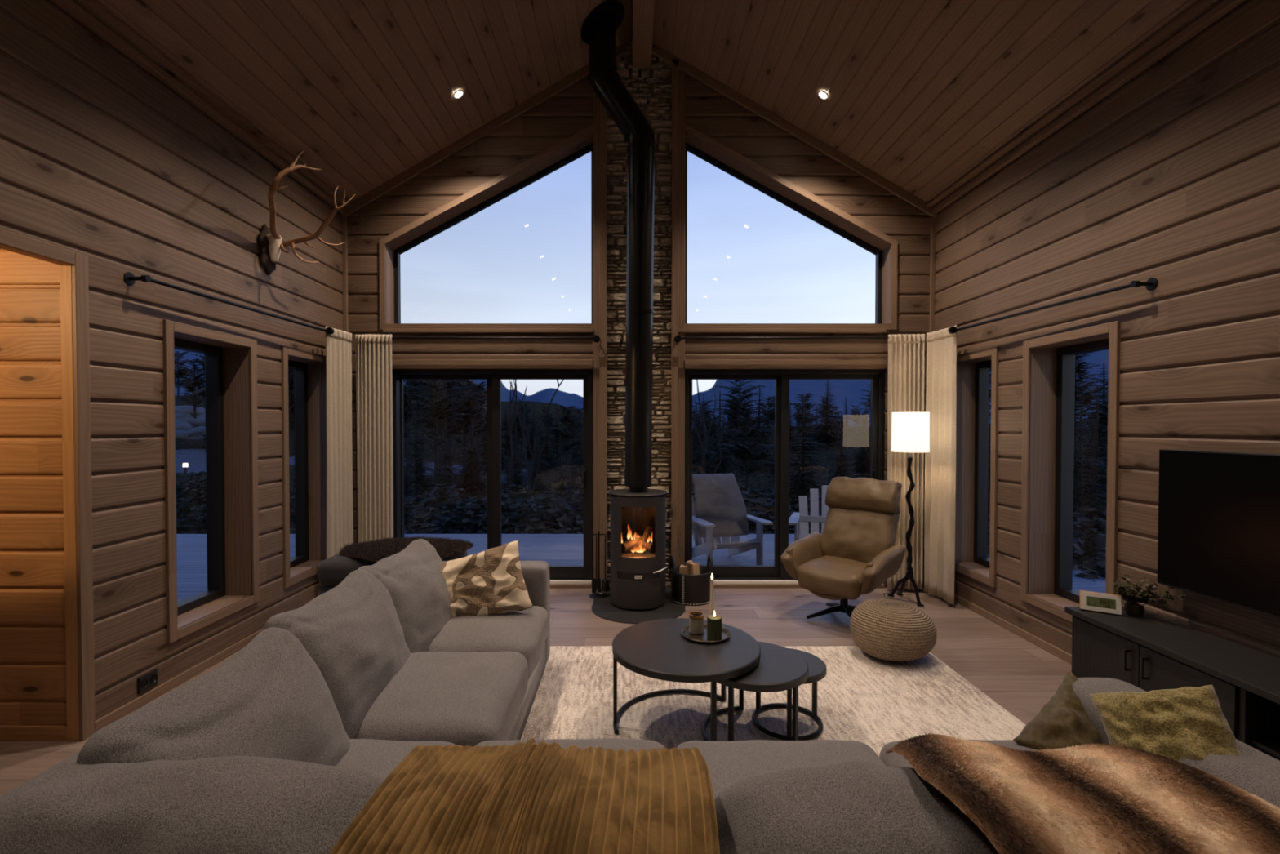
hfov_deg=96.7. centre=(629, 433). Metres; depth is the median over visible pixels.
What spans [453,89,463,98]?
recessed light
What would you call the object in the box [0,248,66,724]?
wall
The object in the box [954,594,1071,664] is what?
baseboard
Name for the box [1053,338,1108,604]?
window
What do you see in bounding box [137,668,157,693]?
wall outlet
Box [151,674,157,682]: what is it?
socket
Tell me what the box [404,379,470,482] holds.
pine tree
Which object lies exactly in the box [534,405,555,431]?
pine tree
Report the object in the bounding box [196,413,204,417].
rock
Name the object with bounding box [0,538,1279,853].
sectional sofa
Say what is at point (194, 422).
rock
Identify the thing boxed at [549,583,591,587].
trim
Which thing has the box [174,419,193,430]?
rock
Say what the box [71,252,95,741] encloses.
trim
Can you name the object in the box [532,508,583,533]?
shrub
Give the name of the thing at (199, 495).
shrub
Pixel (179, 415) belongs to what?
rock
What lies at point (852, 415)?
pine tree
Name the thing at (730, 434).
pine tree
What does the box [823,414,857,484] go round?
spruce tree
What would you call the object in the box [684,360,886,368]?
trim
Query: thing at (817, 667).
coffee table
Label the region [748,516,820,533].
shrub
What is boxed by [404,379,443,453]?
pine tree
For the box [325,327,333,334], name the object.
curtain ring
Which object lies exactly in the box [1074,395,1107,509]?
spruce tree
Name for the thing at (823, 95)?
recessed light
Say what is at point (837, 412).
pine tree
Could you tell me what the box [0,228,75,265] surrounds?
trim
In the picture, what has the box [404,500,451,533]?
shrub
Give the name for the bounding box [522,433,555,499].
spruce tree
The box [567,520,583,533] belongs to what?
shrub
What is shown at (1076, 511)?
shrub
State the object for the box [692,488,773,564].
chair
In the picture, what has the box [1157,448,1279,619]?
television
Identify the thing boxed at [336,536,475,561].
sheepskin throw
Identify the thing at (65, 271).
trim
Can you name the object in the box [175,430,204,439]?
rock
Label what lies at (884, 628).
knitted pouf
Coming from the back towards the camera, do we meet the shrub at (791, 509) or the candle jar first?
the shrub at (791, 509)
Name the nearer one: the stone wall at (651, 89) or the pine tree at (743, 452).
the stone wall at (651, 89)
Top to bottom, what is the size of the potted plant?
0.210 m
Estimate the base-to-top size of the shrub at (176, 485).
0.478 m
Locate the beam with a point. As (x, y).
(642, 10)
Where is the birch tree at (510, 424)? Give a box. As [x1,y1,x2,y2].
[503,379,527,482]
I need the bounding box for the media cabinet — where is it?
[1064,606,1279,760]
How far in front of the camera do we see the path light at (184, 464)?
18.99 m
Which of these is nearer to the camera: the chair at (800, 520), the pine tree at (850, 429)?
the chair at (800, 520)
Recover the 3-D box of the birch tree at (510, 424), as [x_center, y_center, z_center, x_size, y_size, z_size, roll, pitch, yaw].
[-3.076,0.051,15.515,0.611,4.099,1.210,0,1,-18]
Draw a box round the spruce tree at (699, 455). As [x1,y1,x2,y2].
[692,422,719,490]
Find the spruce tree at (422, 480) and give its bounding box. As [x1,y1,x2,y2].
[404,401,436,494]
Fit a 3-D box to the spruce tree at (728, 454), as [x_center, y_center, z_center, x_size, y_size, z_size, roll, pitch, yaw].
[5.790,0.973,35.117,1.927,4.291,1.855,0,1,17]
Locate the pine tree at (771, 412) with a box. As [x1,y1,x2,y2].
[752,395,774,453]
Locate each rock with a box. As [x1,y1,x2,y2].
[174,405,204,415]
[174,412,199,419]
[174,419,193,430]
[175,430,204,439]
[177,416,205,427]
[190,426,205,435]
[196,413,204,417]
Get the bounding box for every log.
[679,564,686,573]
[685,560,693,574]
[688,562,699,574]
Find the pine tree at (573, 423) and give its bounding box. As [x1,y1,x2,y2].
[558,409,583,453]
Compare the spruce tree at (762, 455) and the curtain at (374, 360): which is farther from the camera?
the spruce tree at (762, 455)
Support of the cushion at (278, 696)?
on the sectional sofa
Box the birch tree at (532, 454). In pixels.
[512,379,564,497]
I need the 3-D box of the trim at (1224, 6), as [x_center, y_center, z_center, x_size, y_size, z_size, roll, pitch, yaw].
[2.885,-2.031,0.403,0.044,0.045,10.069,0,1,0]
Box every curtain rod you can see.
[123,271,326,332]
[391,335,599,342]
[674,335,888,342]
[955,277,1157,331]
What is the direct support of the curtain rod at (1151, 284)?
attached to the wall at (1171, 177)
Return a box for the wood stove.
[608,488,667,610]
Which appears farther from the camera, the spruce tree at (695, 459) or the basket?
the spruce tree at (695, 459)
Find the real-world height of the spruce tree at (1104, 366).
4.868 m
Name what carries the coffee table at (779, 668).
on the area rug
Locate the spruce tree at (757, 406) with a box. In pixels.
[748,405,765,466]
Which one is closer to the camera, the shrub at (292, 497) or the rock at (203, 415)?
the shrub at (292, 497)
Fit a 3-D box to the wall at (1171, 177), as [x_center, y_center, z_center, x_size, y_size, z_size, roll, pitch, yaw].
[2.915,-0.249,0.431,0.014,3.620,10.069,0,1,0]
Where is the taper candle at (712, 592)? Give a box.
[710,573,714,614]
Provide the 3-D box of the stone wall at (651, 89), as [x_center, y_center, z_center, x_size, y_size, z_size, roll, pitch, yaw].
[0.093,-1.131,5.468,0.688,5.226,0.097,0,1,0]
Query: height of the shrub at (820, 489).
1.071 m
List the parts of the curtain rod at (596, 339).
rod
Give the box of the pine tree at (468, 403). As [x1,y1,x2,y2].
[439,379,486,475]
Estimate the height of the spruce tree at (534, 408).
5.524 m
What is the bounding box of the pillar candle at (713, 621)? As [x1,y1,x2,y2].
[706,610,721,640]
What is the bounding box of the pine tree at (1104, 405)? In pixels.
[1074,377,1108,466]
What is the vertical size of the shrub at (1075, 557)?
0.734 m
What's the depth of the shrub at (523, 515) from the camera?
10.78 m
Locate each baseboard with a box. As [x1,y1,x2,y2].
[94,605,302,731]
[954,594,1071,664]
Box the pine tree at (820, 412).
[813,395,837,420]
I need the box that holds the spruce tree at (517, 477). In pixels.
[501,426,528,493]
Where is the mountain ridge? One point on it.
(851, 389)
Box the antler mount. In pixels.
[257,149,355,275]
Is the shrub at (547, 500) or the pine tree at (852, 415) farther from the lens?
the pine tree at (852, 415)
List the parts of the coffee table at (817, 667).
leg, leg, leg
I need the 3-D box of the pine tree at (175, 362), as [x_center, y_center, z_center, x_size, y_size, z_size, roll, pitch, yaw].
[-43.967,-4.731,54.812,4.039,6.500,3.327,1,1,37]
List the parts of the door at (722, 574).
frame, frame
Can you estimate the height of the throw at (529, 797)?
0.521 m
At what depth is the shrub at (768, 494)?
11.81 m
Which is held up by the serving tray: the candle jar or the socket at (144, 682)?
the candle jar
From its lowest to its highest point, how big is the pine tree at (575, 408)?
5.586 m
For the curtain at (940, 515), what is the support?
hanging from the curtain rod at (1151, 284)
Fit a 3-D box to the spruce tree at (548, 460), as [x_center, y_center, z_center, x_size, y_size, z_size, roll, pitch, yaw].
[-4.460,0.997,30.040,1.903,4.403,1.977,0,1,-2]
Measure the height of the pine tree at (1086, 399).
5.667 m
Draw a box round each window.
[173,337,226,615]
[288,360,309,568]
[393,142,593,323]
[684,142,882,323]
[973,360,991,568]
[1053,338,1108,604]
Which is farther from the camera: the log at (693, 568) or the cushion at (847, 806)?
the log at (693, 568)
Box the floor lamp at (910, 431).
[887,412,929,606]
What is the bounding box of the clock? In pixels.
[1080,590,1122,615]
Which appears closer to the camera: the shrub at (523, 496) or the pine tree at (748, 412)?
the shrub at (523, 496)
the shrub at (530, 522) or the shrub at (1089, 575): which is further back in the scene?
the shrub at (530, 522)
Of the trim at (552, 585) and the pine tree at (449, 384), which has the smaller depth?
the trim at (552, 585)
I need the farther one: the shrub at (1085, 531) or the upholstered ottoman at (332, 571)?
the shrub at (1085, 531)
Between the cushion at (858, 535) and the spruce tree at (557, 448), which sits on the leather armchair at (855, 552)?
the cushion at (858, 535)
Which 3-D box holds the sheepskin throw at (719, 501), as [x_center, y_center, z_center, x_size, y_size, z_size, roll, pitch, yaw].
[1.082,0.860,6.931,0.710,0.742,0.525,0,1,-14]
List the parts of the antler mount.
skull plate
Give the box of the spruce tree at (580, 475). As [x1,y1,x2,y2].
[564,429,583,501]
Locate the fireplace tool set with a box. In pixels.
[589,530,609,599]
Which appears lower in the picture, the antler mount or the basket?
the basket
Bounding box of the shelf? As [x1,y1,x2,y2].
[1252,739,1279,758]
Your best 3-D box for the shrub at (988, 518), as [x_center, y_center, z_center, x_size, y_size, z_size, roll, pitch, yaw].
[6.253,1.643,9.271,1.334,0.934,1.455,1,1,30]
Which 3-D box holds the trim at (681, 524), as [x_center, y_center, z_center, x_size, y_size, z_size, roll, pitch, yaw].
[0.495,-1.009,5.458,0.066,4.982,0.052,0,1,0]
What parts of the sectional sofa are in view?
frame, arm, frame, arm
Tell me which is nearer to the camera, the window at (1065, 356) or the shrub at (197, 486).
the window at (1065, 356)
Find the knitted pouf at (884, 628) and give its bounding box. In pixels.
[849,598,937,661]
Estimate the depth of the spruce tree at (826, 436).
41.86 m
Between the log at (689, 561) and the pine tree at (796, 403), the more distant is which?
the pine tree at (796, 403)
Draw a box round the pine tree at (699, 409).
[697,408,719,439]
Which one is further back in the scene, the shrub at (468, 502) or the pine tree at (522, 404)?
the pine tree at (522, 404)
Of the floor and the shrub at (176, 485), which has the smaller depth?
the floor
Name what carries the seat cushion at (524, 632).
on the sectional sofa
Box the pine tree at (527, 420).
[504,400,536,456]
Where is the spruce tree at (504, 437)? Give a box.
[501,409,523,472]
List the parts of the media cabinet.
door, handle, handle, door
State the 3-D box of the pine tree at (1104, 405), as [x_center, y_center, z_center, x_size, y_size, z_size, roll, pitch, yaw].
[11.040,0.790,13.008,1.860,4.218,1.896,-1,1,-43]
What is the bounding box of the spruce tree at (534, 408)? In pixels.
[525,401,545,452]
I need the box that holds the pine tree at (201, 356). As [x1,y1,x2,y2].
[191,353,204,376]
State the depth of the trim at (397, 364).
5.43 m
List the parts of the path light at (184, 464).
post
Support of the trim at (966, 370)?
attached to the wall at (1171, 177)
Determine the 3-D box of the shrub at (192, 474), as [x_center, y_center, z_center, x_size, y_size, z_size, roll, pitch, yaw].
[-12.565,1.498,16.684,1.641,0.814,1.885,1,1,44]
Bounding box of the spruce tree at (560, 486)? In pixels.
[549,435,570,497]
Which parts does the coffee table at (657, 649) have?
leg, leg, leg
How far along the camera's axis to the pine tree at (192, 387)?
41.80 m
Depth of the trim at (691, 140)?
5.52 m
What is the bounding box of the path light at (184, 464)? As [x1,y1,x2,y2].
[182,462,187,480]
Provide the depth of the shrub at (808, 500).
11.82 m
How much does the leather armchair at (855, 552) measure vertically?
1.112 m
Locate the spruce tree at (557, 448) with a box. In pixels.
[547,407,568,465]
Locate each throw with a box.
[328,737,719,853]
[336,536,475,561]
[692,473,749,537]
[884,733,1279,853]
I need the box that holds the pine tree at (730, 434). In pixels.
[693,416,733,464]
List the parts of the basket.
handle, handle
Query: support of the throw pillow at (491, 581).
on the sectional sofa
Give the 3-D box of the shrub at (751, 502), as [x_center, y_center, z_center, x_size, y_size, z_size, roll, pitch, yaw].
[2.194,1.660,10.454,2.828,0.968,1.979,1,1,32]
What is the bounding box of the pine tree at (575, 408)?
[568,407,583,445]
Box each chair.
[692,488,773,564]
[788,484,829,541]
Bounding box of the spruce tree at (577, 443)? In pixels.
[561,411,583,481]
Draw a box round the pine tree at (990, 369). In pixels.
[988,368,991,418]
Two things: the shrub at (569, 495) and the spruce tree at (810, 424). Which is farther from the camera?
the spruce tree at (810, 424)
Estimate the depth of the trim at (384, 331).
5.42 m
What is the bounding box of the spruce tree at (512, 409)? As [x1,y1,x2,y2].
[507,408,520,449]
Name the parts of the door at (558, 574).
frame, frame, handle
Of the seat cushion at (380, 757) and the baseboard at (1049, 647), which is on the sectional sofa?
the seat cushion at (380, 757)
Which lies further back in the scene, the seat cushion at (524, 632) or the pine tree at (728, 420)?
the pine tree at (728, 420)
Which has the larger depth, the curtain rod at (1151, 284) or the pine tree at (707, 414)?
the pine tree at (707, 414)
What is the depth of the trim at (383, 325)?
5.42 m
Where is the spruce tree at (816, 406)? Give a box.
[809,406,820,440]
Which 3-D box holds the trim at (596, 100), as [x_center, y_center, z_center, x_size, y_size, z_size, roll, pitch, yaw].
[-0.314,-1.010,5.458,0.066,4.985,0.052,0,1,0]
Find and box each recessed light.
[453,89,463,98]
[817,90,828,99]
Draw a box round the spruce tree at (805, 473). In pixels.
[771,393,830,499]
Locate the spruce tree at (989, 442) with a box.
[988,422,991,480]
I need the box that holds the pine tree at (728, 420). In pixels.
[718,395,751,462]
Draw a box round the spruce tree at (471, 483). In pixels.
[451,417,487,493]
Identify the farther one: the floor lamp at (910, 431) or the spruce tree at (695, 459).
the spruce tree at (695, 459)
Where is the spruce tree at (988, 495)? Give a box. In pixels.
[987,413,991,512]
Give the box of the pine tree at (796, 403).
[791,403,806,435]
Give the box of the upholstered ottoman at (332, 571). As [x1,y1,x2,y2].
[317,550,467,595]
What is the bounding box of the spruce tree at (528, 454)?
[520,413,542,457]
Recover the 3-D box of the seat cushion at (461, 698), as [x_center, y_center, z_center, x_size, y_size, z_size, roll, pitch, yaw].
[-0.915,1.174,2.438,0.855,0.292,0.779,0,1,0]
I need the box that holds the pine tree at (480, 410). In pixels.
[462,382,504,459]
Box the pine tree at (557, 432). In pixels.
[540,404,583,470]
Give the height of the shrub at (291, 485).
0.684 m
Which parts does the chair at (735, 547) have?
armrest, rail, leg, rail, armrest, leg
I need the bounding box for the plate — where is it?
[591,586,684,623]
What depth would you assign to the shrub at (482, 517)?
10.21 m
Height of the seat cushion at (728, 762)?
0.288 m
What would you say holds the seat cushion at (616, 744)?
on the sectional sofa
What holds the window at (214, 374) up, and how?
in the wall at (101, 160)
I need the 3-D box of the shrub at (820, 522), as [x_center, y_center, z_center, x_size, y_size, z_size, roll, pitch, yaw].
[3.301,1.812,9.693,1.512,0.680,1.753,-1,1,-38]
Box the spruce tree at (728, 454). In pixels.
[708,414,737,465]
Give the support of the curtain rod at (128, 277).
attached to the wall at (101, 160)
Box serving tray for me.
[680,623,730,644]
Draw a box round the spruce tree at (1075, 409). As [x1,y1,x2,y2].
[1073,408,1097,501]
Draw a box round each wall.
[0,0,342,720]
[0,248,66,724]
[347,72,930,586]
[606,43,671,586]
[665,368,884,586]
[934,0,1279,657]
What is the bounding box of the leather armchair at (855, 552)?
[780,476,905,618]
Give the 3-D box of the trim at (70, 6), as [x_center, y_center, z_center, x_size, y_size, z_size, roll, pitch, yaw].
[-2.708,-2.031,0.403,0.044,0.045,10.069,0,1,0]
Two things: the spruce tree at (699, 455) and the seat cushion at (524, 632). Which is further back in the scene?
the spruce tree at (699, 455)
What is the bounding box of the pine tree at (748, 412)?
[726,408,770,448]
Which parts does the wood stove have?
plate, door, fire door, latch plate, door lever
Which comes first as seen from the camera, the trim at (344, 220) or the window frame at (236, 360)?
the window frame at (236, 360)
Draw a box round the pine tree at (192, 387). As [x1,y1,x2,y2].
[174,358,204,418]
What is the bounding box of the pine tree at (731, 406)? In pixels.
[712,379,765,466]
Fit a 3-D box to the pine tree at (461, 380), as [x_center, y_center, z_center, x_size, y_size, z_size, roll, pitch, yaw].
[-19.533,-4.239,61.941,8.875,5.765,7.800,0,1,-6]
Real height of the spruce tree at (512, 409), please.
4.332 m
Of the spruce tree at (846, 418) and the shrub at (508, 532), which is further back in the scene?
the spruce tree at (846, 418)
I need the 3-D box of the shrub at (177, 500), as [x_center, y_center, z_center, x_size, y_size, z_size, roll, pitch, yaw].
[-11.716,1.819,14.448,1.210,0.381,1.005,-1,1,-38]
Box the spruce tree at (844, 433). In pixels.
[835,412,847,435]
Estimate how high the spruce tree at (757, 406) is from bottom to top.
4.621 m
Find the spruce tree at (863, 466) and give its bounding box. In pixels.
[842,401,871,474]
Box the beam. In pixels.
[632,0,654,68]
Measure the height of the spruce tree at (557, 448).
5.141 m
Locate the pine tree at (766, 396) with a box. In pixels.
[760,395,774,427]
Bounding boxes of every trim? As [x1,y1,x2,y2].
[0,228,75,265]
[0,244,71,265]
[0,724,66,740]
[51,0,346,213]
[59,265,79,741]
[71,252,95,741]
[79,0,351,206]
[162,319,259,643]
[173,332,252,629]
[280,346,325,588]
[288,355,326,578]
[339,44,626,217]
[342,215,348,332]
[378,124,593,329]
[382,328,592,333]
[392,360,593,368]
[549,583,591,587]
[593,89,599,577]
[599,99,607,585]
[652,44,937,217]
[671,60,678,565]
[677,68,684,565]
[678,328,886,333]
[684,123,897,329]
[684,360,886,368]
[685,131,890,323]
[713,583,884,587]
[926,0,1216,206]
[928,215,935,333]
[932,0,1245,213]
[955,346,999,587]
[955,355,991,577]
[1020,320,1120,622]
[1027,333,1108,609]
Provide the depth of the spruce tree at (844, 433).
51.06 m
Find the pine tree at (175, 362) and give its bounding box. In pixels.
[173,351,193,403]
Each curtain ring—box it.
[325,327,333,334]
[947,326,956,333]
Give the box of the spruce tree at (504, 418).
[501,408,509,430]
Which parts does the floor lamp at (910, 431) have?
leg, leg, stem, lamp shade, leg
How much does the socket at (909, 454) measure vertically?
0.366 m
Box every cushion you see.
[0,755,383,853]
[75,626,350,765]
[262,568,410,738]
[336,738,456,780]
[353,651,528,746]
[358,538,452,653]
[426,605,549,679]
[474,737,665,752]
[676,739,886,799]
[714,760,999,853]
[819,506,899,563]
[879,739,1037,767]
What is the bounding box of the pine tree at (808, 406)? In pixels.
[789,392,825,451]
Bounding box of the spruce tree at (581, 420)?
[568,420,583,468]
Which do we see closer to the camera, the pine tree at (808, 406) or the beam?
the beam
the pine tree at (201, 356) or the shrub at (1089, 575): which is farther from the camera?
the pine tree at (201, 356)
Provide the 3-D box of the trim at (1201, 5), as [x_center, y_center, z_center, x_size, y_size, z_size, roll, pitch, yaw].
[2.836,-2.087,0.402,0.055,0.022,10.069,0,1,0]
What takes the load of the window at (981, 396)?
in the wall at (1171, 177)
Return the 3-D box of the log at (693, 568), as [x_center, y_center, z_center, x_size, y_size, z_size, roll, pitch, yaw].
[0.572,1.300,5.091,0.120,0.289,0.100,1,1,38]
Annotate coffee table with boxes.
[612,617,760,741]
[701,640,808,741]
[751,648,826,740]
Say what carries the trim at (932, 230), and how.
attached to the wall at (1171, 177)
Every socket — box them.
[141,679,147,687]
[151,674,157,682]
[907,452,912,457]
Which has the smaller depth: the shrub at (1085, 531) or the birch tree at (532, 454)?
the shrub at (1085, 531)
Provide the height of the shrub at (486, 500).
0.776 m
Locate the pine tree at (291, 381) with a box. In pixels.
[288,368,294,457]
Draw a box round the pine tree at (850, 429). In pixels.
[839,411,871,455]
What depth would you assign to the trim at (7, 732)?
2.82 m
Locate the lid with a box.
[688,613,703,619]
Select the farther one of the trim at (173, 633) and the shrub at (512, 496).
the shrub at (512, 496)
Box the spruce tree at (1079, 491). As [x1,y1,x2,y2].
[1073,403,1106,521]
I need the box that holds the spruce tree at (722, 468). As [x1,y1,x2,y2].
[706,391,740,473]
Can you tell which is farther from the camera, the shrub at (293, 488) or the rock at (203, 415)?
the rock at (203, 415)
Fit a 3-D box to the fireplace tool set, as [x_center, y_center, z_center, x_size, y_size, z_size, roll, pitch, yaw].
[-0.275,1.187,5.197,0.187,0.600,0.174,0,1,0]
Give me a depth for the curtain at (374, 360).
5.33 m
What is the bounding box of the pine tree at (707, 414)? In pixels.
[692,400,728,463]
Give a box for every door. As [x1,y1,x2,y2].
[392,368,593,583]
[684,368,884,583]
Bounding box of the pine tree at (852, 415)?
[847,404,864,435]
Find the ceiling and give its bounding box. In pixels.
[71,0,1223,206]
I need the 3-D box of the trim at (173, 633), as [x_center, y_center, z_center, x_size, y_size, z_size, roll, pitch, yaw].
[-2.724,0.278,3.749,0.022,1.908,0.814,0,1,0]
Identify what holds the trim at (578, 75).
attached to the wall at (569, 112)
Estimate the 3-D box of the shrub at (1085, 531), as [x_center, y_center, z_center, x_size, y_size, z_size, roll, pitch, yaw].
[6.166,1.570,7.604,1.899,1.201,1.799,-1,1,-39]
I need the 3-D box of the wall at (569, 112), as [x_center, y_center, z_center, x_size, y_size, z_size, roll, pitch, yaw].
[0.088,-1.049,5.460,5.639,5.062,0.014,0,1,0]
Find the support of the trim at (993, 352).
attached to the wall at (1171, 177)
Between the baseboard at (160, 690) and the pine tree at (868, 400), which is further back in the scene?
the pine tree at (868, 400)
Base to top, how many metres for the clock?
0.107 m
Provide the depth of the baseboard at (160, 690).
3.36 m
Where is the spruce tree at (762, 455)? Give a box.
[737,384,774,469]
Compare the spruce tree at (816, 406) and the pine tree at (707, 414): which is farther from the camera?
the spruce tree at (816, 406)
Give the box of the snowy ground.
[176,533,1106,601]
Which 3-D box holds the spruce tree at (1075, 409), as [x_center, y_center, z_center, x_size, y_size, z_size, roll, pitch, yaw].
[8.374,0.964,10.961,1.261,4.031,1.375,1,1,42]
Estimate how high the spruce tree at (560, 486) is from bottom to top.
2.868 m
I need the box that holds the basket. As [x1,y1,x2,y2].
[669,554,713,605]
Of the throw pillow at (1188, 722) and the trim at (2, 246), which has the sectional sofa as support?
the throw pillow at (1188, 722)
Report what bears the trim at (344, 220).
attached to the wall at (101, 160)
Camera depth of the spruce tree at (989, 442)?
16.73 m
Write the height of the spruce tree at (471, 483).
3.373 m
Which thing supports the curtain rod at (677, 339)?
attached to the wall at (569, 112)
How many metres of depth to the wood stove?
4.84 m
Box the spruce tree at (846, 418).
[840,397,853,435]
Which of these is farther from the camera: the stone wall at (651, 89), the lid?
the stone wall at (651, 89)
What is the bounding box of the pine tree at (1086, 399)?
[1074,351,1106,459]
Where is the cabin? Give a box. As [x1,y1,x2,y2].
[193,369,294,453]
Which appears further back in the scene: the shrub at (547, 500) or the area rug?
the shrub at (547, 500)
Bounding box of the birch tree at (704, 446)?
[692,379,730,474]
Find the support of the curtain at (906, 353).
hanging from the curtain rod at (677, 339)
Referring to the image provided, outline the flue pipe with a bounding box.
[580,0,655,492]
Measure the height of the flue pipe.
4.172 m
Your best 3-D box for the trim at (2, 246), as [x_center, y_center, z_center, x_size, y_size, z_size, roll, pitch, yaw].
[-2.761,-0.817,1.567,0.060,0.020,2.458,0,1,0]
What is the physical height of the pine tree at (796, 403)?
4.425 m
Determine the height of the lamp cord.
0.014 m
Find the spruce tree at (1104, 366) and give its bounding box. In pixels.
[1074,362,1108,465]
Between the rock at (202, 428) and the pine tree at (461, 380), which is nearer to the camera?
the rock at (202, 428)
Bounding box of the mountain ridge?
[173,348,1108,426]
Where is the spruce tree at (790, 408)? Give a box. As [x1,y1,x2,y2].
[789,402,801,448]
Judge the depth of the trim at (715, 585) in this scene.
5.46 m
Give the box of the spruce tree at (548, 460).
[529,415,563,474]
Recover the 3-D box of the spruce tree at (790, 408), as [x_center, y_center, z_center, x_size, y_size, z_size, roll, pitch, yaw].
[12.273,0.014,43.240,1.761,5.165,1.616,0,1,19]
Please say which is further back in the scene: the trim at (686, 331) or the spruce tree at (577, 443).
the spruce tree at (577, 443)
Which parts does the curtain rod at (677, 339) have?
rod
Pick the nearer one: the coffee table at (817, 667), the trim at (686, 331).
the coffee table at (817, 667)
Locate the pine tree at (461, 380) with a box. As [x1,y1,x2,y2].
[403,379,486,421]
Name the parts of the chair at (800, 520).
armrest, leg, post, rail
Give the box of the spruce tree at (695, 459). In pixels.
[692,404,715,466]
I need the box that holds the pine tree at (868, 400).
[858,384,871,417]
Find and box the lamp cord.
[883,591,928,601]
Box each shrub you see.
[175,471,206,496]
[175,483,185,497]
[176,474,206,511]
[176,498,195,509]
[176,503,206,533]
[176,505,206,533]
[181,472,206,503]
[182,479,206,505]
[288,479,294,492]
[288,486,294,495]
[289,495,295,524]
[289,503,295,524]
[404,494,441,520]
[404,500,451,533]
[404,515,470,533]
[405,505,450,532]
[414,482,472,511]
[430,506,487,533]
[431,503,477,533]
[438,501,467,510]
[449,491,538,533]
[461,502,480,533]
[463,499,487,529]
[467,495,516,533]
[475,501,557,533]
[481,483,536,526]
[483,528,513,533]
[501,492,583,533]
[502,491,555,529]
[502,514,556,533]
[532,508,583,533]
[551,506,583,533]
[558,485,583,530]
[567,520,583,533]
[739,487,767,531]
[744,497,791,531]
[744,497,810,533]
[746,486,799,511]
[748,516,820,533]
[753,508,799,531]
[768,494,821,515]
[788,497,822,515]
[806,487,822,513]
[808,521,821,533]
[821,472,870,500]
[987,511,990,538]
[987,542,1102,577]
[1072,505,1106,572]
[1072,538,1106,577]
[1072,555,1100,570]
[1072,565,1106,577]
[1073,507,1106,519]
[1073,517,1106,549]
[1073,570,1106,581]
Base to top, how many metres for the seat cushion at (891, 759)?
0.286 m
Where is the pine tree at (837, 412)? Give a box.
[830,411,844,433]
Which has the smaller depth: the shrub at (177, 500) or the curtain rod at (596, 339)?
the curtain rod at (596, 339)
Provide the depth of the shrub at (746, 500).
10.38 m
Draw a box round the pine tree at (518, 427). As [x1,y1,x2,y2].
[502,411,531,459]
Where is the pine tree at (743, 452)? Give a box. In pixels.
[715,414,774,497]
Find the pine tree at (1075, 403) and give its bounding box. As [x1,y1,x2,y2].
[1074,379,1091,458]
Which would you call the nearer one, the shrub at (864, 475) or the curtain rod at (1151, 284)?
the curtain rod at (1151, 284)
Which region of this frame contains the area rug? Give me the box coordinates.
[520,645,1026,755]
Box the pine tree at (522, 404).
[520,404,533,423]
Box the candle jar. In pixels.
[688,611,703,635]
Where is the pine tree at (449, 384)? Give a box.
[403,379,484,466]
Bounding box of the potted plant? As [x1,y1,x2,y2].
[1111,573,1186,616]
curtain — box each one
[325,325,353,558]
[355,333,393,542]
[886,333,924,590]
[924,325,956,604]
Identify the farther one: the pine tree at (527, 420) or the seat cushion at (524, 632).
the pine tree at (527, 420)
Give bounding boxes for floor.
[0,586,1071,796]
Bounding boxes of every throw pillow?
[440,540,533,617]
[1013,671,1102,750]
[1088,684,1239,761]
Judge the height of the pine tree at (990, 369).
6.619 m
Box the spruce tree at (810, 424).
[806,423,814,436]
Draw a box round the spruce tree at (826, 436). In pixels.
[808,379,849,446]

